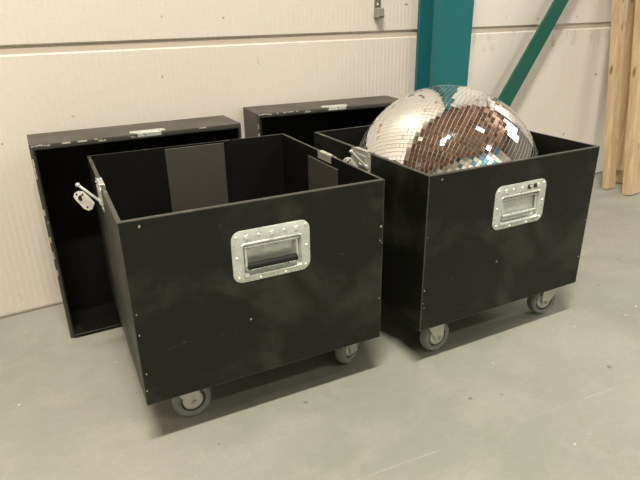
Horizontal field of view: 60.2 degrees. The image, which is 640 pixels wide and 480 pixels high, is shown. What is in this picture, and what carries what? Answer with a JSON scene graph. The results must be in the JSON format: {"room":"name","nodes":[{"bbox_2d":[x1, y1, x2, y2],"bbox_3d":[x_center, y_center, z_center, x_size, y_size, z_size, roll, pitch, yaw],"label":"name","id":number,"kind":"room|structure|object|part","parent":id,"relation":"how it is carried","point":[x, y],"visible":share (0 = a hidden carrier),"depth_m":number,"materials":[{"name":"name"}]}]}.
{"room":"warehouse","nodes":[
{"label":"warehouse","id":0,"kind":"room"},
{"bbox_2d":[0,0,627,315],"bbox_3d":[-3.177,-1.525,-0.179,19.000,4.900,0.100,-14,26,-28],"label":"wall","id":1,"kind":"structure","parent":0,"point":[66,65],"depth_m":1.93,"materials":[{"name":"beige"}]},
{"bbox_2d":[0,171,602,317],"bbox_3d":[-3.111,0.751,0.715,19.000,0.009,0.006,-14,26,-28],"label":"trim","id":2,"kind":"structure","parent":1,"relation":"attached to","point":[59,302],"depth_m":1.87,"materials":[{"name":"brown"}]},
{"bbox_2d":[374,0,384,17],"bbox_3d":[0.231,-1.042,2.108,0.032,0.362,0.034,-14,26,-28],"label":"wall bracket","id":3,"kind":"object","parent":1,"relation":"attached to","point":[378,11],"visible":1,"depth_m":2.16,"materials":[{"name":"grey metal"}]},
{"bbox_2d":[0,173,639,479],"bbox_3d":[-1.467,1.811,-1.636,19.200,0.200,6.717,-14,26,-28],"label":"floor","id":4,"kind":"structure","parent":0,"point":[512,391],"depth_m":1.40,"materials":[{"name":"concrete"}]},
{"bbox_2d":[27,115,241,337],"bbox_3d":[-0.546,-0.060,1.784,0.600,0.607,0.180,-12,25,-25],"label":"lid","id":5,"kind":"object","parent":4,"relation":"on","point":[59,159],"visible":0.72,"depth_m":1.73,"materials":[{"name":"black paint"}]},
{"bbox_3d":[-0.507,-0.317,1.629,0.104,0.014,0.045,-12,25,-25],"label":"latch dish","id":6,"kind":"part","parent":5,"relation":"part of","materials":[{"name":"metal"}]},
{"bbox_2d":[74,134,384,415],"bbox_3d":[-0.267,0.070,1.510,0.669,0.569,0.618,-12,25,-24],"label":"flight case","id":7,"kind":"object","parent":4,"relation":"on","point":[233,259],"visible":1,"depth_m":1.28,"materials":[{"name":"black paint"}]},
{"bbox_3d":[-0.536,-0.109,1.284,0.053,0.056,0.042,-12,25,-24],"label":"latch arm","id":8,"kind":"part","parent":7,"relation":"part of","materials":[{"name":"metal"}]},
{"bbox_3d":[-0.108,0.023,1.225,0.184,0.122,0.020,-12,25,-24],"label":"handle plate","id":9,"kind":"part","parent":7,"relation":"part of","materials":[{"name":"metal"}]},
{"bbox_2d":[243,95,397,146],"bbox_3d":[0.033,-0.229,2.168,0.600,0.607,0.180,-10,24,-21],"label":"lid","id":10,"kind":"object","parent":4,"relation":"on","point":[299,121],"visible":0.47,"depth_m":2.10,"materials":[{"name":"black paint"}]},
{"bbox_3d":[0.055,-0.483,2.005,0.104,0.014,0.045,-10,24,-22],"label":"latch dish","id":11,"kind":"part","parent":10,"relation":"part of","materials":[{"name":"metal"}]},
{"bbox_2d":[414,0,473,90],"bbox_3d":[0.492,-2.321,1.695,0.243,4.820,0.135,-14,26,-28],"label":"steel column","id":12,"kind":"structure","parent":4,"relation":"on","point":[444,27],"depth_m":2.27,"materials":[{"name":"teal metal"}]},
{"bbox_2d":[498,0,568,106],"bbox_3d":[1.428,-1.720,2.543,2.035,2.770,0.052,-14,26,-28],"label":"diagonal brace","id":13,"kind":"object","parent":12,"relation":"attached to","point":[546,26],"visible":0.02,"depth_m":2.57,"materials":[{"name":"green paint"}]},
{"bbox_2d":[314,125,599,350],"bbox_3d":[0.369,-0.051,1.776,0.669,0.569,0.612,-12,25,-25],"label":"flight case","id":14,"kind":"object","parent":4,"relation":"on","point":[458,244],"visible":0.77,"depth_m":1.50,"materials":[{"name":"black paint"}]},
{"bbox_3d":[0.105,-0.228,1.543,0.053,0.056,0.042,-12,25,-25],"label":"latch arm","id":15,"kind":"part","parent":14,"relation":"part of","materials":[{"name":"metal"}]},
{"bbox_2d":[359,85,538,174],"bbox_3d":[0.388,-0.193,1.739,0.570,0.568,0.570,14,27,31],"label":"ball","id":16,"kind":"object","parent":14,"relation":"in","point":[441,128],"visible":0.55,"depth_m":1.51,"materials":[{"name":"silver metal"}]},
{"bbox_3d":[0.534,-0.099,1.491,0.184,0.122,0.020,-12,25,-25],"label":"handle plate","id":17,"kind":"part","parent":14,"relation":"part of","materials":[{"name":"metal"}]},
{"bbox_2d":[602,0,625,188],"bbox_3d":[1.517,-0.974,2.826,0.068,1.432,0.222,-16,27,-32],"label":"board","id":18,"kind":"object","parent":4,"relation":"on","point":[618,6],"visible":1,"depth_m":2.87,"materials":[{"name":"beige wood"}]},
{"bbox_2d":[615,0,635,182],"bbox_3d":[1.635,-1.036,2.887,0.068,1.498,0.198,-15,26,-30],"label":"board","id":19,"kind":"object","parent":4,"relation":"on","point":[627,54],"visible":0.54,"depth_m":2.94,"materials":[{"name":"beige wood"}]},
{"bbox_2d":[622,0,639,195],"bbox_3d":[1.543,-1.500,2.565,0.105,2.604,0.374,-14,26,-29],"label":"board","id":20,"kind":"object","parent":4,"relation":"on","point":[631,173],"visible":1,"depth_m":2.80,"materials":[{"name":"beige wood"}]}
]}

